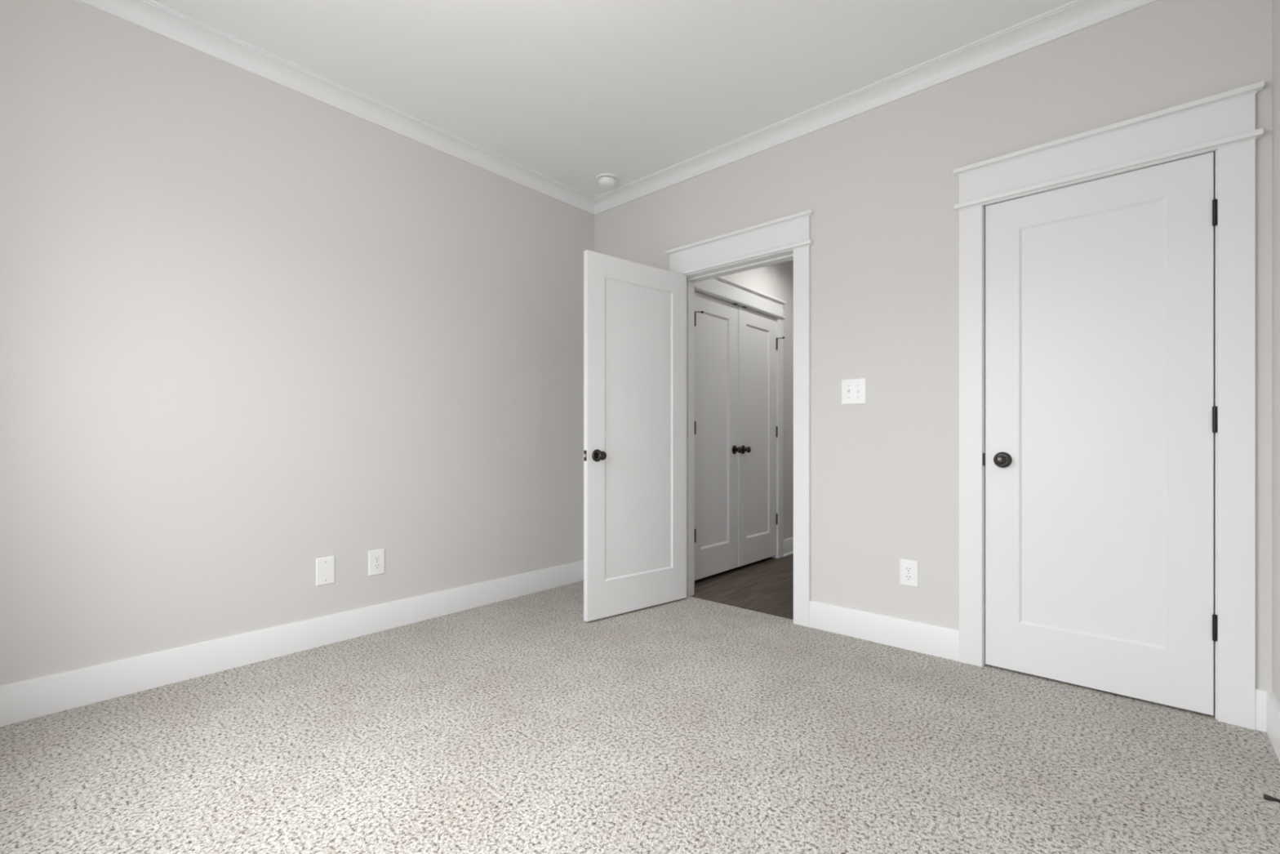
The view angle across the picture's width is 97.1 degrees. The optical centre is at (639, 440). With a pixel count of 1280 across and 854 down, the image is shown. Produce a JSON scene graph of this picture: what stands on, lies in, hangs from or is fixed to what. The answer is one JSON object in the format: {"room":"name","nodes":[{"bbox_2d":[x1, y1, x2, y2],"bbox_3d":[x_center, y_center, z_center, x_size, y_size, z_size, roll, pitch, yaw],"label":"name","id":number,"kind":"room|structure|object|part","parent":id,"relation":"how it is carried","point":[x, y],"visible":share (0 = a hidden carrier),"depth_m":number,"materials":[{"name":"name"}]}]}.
{"room":"empty bedroom","nodes":[
{"label":"empty bedroom","id":0,"kind":"room"},
{"bbox_2d":[0,0,594,685],"bbox_3d":[-1.446,-0.338,2.994,0.117,2.798,3.454,0,0,41],"label":"wall","id":1,"kind":"structure","parent":0,"point":[255,330],"depth_m":2.53,"materials":[{"name":"beige paint"}]},
{"bbox_2d":[0,560,583,726],"bbox_3d":[-1.397,0.931,2.951,0.014,0.140,3.220,0,0,41],"label":"baseboard","id":2,"kind":"structure","parent":1,"relation":"attached to","point":[28,699],"depth_m":2.52,"materials":[{"name":"white wood"}]},
{"bbox_2d":[315,555,334,586],"bbox_3d":[-1.549,0.640,2.784,0.008,0.134,0.085,0,0,41],"label":"blank wall plate","id":3,"kind":"object","parent":1,"relation":"attached to","point":[325,566],"visible":1,"depth_m":2.78,"materials":[{"name":"white plastic"}]},
{"bbox_2d":[75,0,594,215],"bbox_3d":[-1.367,-1.700,2.925,0.093,0.075,3.220,0,0,41],"label":"crown molding","id":4,"kind":"structure","parent":1,"relation":"attached to","point":[151,15],"depth_m":2.72,"materials":[{"name":"white wood"}]},
{"bbox_2d":[368,548,384,576],"bbox_3d":[-1.383,0.638,2.970,0.008,0.132,0.083,0,0,41],"label":"electrical outlet","id":5,"kind":"object","parent":1,"relation":"attached to","point":[376,557],"visible":1,"depth_m":2.97,"materials":[{"name":"white plastic"}]},
{"bbox_2d":[373,563,380,568],"bbox_3d":[-1.381,0.657,2.969,0.003,0.028,0.034,0,0,41],"label":"receptacle","id":6,"kind":"object","parent":5,"relation":"attached to","point":[376,566],"depth_m":2.97,"materials":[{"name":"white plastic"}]},
{"bbox_2d":[373,555,380,561],"bbox_3d":[-1.381,0.618,2.969,0.003,0.028,0.034,0,0,41],"label":"receptacle","id":7,"kind":"object","parent":5,"relation":"attached to","point":[376,558],"depth_m":2.97,"materials":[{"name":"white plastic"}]},
{"bbox_2d":[152,0,1074,197],"bbox_3d":[-0.146,-1.787,1.846,3.585,0.100,3.454,0,0,41],"label":"ceiling","id":8,"kind":"structure","parent":0,"point":[571,93],"depth_m":2.54,"materials":[{"name":"paint"}]},
{"bbox_2d":[595,173,617,188],"bbox_3d":[-0.218,-1.711,3.737,0.149,0.051,0.149,0,0,41],"label":"smoke detector","id":9,"kind":"object","parent":8,"relation":"attached to","point":[606,180],"visible":1,"depth_m":3.70,"materials":[{"name":"white plastic"}]},
{"bbox_2d":[0,554,1279,853],"bbox_3d":[1.078,1.031,3.233,3.351,0.060,6.920,0,0,41],"label":"floor","id":10,"kind":"structure","parent":0,"point":[524,724],"depth_m":1.81,"materials":[{"name":"carpet"}]},
{"bbox_2d":[722,260,793,539],"bbox_3d":[1.382,-0.338,5.191,0.117,2.798,3.583,0,0,41],"label":"wall","id":11,"kind":"structure","parent":0,"point":[776,280],"depth_m":5.01,"materials":[{"name":"beige paint"}]},
{"bbox_2d":[694,291,742,580],"bbox_3d":[0.576,-0.035,4.174,0.098,2.037,0.611,0,0,41],"label":"door","id":12,"kind":"structure","parent":11,"relation":"in","point":[717,449],"depth_m":4.19,"materials":[{"name":"white wood"}]},
{"bbox_3d":[0.757,0.067,4.344,0.054,0.050,0.050,0,0,41],"label":"knob","id":13,"kind":"part","parent":12,"relation":"part of","materials":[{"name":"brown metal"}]},
{"bbox_2d":[693,276,786,585],"bbox_3d":[0.742,-0.103,4.439,0.154,2.225,1.443,0,0,41],"label":"door frame","id":14,"kind":"structure","parent":11,"relation":"attached to","point":[722,288],"depth_m":4.68,"materials":[{"name":"white wood"}]},
{"bbox_3d":[0.344,-0.025,3.914,0.018,2.068,0.092,0,0,41],"label":"casing","id":15,"kind":"part","parent":14,"relation":"part of","materials":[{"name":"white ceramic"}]},
{"bbox_3d":[1.214,-0.025,4.899,0.018,2.068,0.092,0,0,41],"label":"casing","id":16,"kind":"part","parent":14,"relation":"part of","materials":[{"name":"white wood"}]},
{"bbox_2d":[737,306,784,566],"bbox_3d":[0.993,-0.035,4.633,0.107,2.037,0.624,0,0,41],"label":"door","id":17,"kind":"structure","parent":11,"relation":"in","point":[757,345],"depth_m":4.64,"materials":[{"name":"white wood"}]},
{"bbox_3d":[0.841,0.067,4.433,0.054,0.050,0.050,0,0,41],"label":"knob","id":18,"kind":"part","parent":17,"relation":"part of","materials":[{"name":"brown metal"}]},
{"bbox_2d":[783,537,793,556],"bbox_3d":[1.935,0.939,5.708,0.027,0.140,2.076,0,0,41],"label":"baseboard","id":19,"kind":"structure","parent":11,"relation":"attached to","point":[788,543],"depth_m":5.00,"materials":[{"name":"white wood"}]},
{"bbox_2d":[594,0,1271,691],"bbox_3d":[0.958,-0.338,3.097,3.351,2.798,0.117,0,0,41],"label":"wall","id":20,"kind":"structure","parent":0,"point":[880,184],"depth_m":2.70,"materials":[{"name":"beige paint"}]},
{"bbox_2d":[583,249,686,621],"bbox_3d":[-0.009,-0.028,3.344,0.775,2.035,0.162,0,0,-39],"label":"door","id":21,"kind":"structure","parent":20,"relation":"in","point":[635,313],"depth_m":3.31,"materials":[{"name":"white wood"}]},
{"bbox_3d":[-0.300,0.080,3.104,0.002,0.058,0.025,0,0,-39],"label":"latch plate","id":22,"kind":"part","parent":21,"relation":"part of","materials":[{"name":"metal"}]},
{"bbox_3d":[-0.215,0.080,3.104,0.050,0.050,0.054,0,0,-39],"label":"knob","id":23,"kind":"part","parent":21,"relation":"part of","materials":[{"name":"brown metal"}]},
{"bbox_2d":[665,209,813,626],"bbox_3d":[0.601,-0.113,3.412,1.004,2.245,0.190,0,0,41],"label":"door frame","id":24,"kind":"structure","parent":20,"relation":"attached to","point":[786,238],"depth_m":3.11,"materials":[{"name":"white wood"}]},
{"bbox_3d":[0.881,-0.024,3.075,0.092,2.050,0.018,0,0,41],"label":"casing","id":25,"kind":"part","parent":24,"relation":"part of","materials":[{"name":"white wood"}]},
{"bbox_2d":[841,377,866,404],"bbox_3d":[1.091,-0.254,2.890,0.126,0.130,0.018,0,0,41],"label":"light switch","id":26,"kind":"object","parent":20,"relation":"attached to","point":[853,390],"visible":1,"depth_m":2.89,"materials":[{"name":"white plastic"}]},
{"bbox_2d":[594,0,1159,215],"bbox_3d":[0.888,-1.700,3.018,3.351,0.075,0.093,0,0,41],"label":"crown molding","id":27,"kind":"structure","parent":20,"relation":"attached to","point":[1076,15],"depth_m":2.72,"materials":[{"name":"white wood"}]},
{"bbox_2d":[808,600,959,661],"bbox_3d":[1.185,0.931,2.809,0.718,0.140,0.014,0,0,41],"label":"baseboard","id":28,"kind":"structure","parent":20,"relation":"attached to","point":[939,641],"depth_m":2.78,"materials":[{"name":"white wood"}]},
{"bbox_2d":[899,558,918,587],"bbox_3d":[1.293,0.635,2.717,0.083,0.125,0.008,0,0,41],"label":"electrical outlet","id":29,"kind":"object","parent":20,"relation":"attached to","point":[908,569],"visible":1,"depth_m":2.71,"materials":[{"name":"white plastic"}]},
{"bbox_2d":[904,573,912,580],"bbox_3d":[1.291,0.655,2.715,0.034,0.028,0.003,0,0,41],"label":"receptacle","id":30,"kind":"object","parent":29,"relation":"attached to","point":[907,576],"depth_m":2.71,"materials":[{"name":"white plastic"}]},
{"bbox_2d":[904,565,912,572],"bbox_3d":[1.291,0.616,2.715,0.034,0.028,0.003,0,0,41],"label":"receptacle","id":31,"kind":"object","parent":29,"relation":"attached to","point":[907,568],"depth_m":2.72,"materials":[{"name":"white plastic"}]},
{"bbox_2d":[985,151,1217,715],"bbox_3d":[1.796,-0.026,2.260,0.723,2.035,0.098,0,0,41],"label":"door","id":32,"kind":"structure","parent":20,"relation":"in","point":[1101,413],"depth_m":2.24,"materials":[{"name":"white wood"}]},
{"bbox_3d":[1.559,0.082,2.439,0.050,0.050,0.054,0,0,41],"label":"knob","id":33,"kind":"part","parent":32,"relation":"part of","materials":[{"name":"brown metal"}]},
{"bbox_2d":[953,80,1264,729],"bbox_3d":[1.828,-0.115,2.304,0.952,2.233,0.154,0,0,41],"label":"door frame","id":34,"kind":"structure","parent":20,"relation":"attached to","point":[1223,124],"depth_m":2.04,"materials":[{"name":"white wood"}]},
{"bbox_3d":[1.487,-0.022,2.539,0.092,2.046,0.018,0,0,41],"label":"casing","id":35,"kind":"part","parent":34,"relation":"part of","materials":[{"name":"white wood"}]},
{"bbox_3d":[1.539,0.081,2.523,0.007,0.056,0.034,0,0,41],"label":"strike plate","id":36,"kind":"part","parent":34,"relation":"part of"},
{"bbox_3d":[2.104,-0.022,1.994,0.092,2.046,0.018,0,0,41],"label":"casing","id":37,"kind":"part","parent":34,"relation":"part of","materials":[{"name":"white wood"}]},
{"bbox_2d":[1255,688,1271,732],"bbox_3d":[2.155,0.931,1.952,0.040,0.140,0.014,0,0,41],"label":"baseboard","id":38,"kind":"structure","parent":20,"relation":"attached to","point":[1260,694],"depth_m":1.95,"materials":[{"name":"white wood"}]},
{"bbox_2d":[1271,0,1279,705],"bbox_3d":[1.153,-0.338,0.699,0.117,2.798,3.454,0,0,41],"label":"wall","id":39,"kind":"structure","parent":0,"point":[1275,3],"depth_m":1.89,"materials":[{"name":"beige paint"}]},
{"bbox_2d":[1263,793,1279,802],"bbox_3d":[1.715,0.961,1.503,0.076,0.025,0.025,0,0,41],"label":"door stop","id":40,"kind":"object","parent":39,"relation":"attached to","point":[1266,797],"visible":1,"depth_m":1.52,"materials":[{"name":"black metal"}]},
{"bbox_3d":[1.718,0.961,1.500,0.055,0.008,0.008,0,0,41],"label":"rod","id":41,"kind":"part","parent":40,"relation":"part of","materials":[{"name":"black metal"}]},
{"bbox_2d":[1266,691,1279,761],"bbox_3d":[1.104,0.931,0.742,0.014,0.140,3.220,0,0,41],"label":"baseboard","id":42,"kind":"structure","parent":39,"relation":"attached to","point":[1273,705],"depth_m":1.85,"materials":[{"name":"white wood"}]}
]}

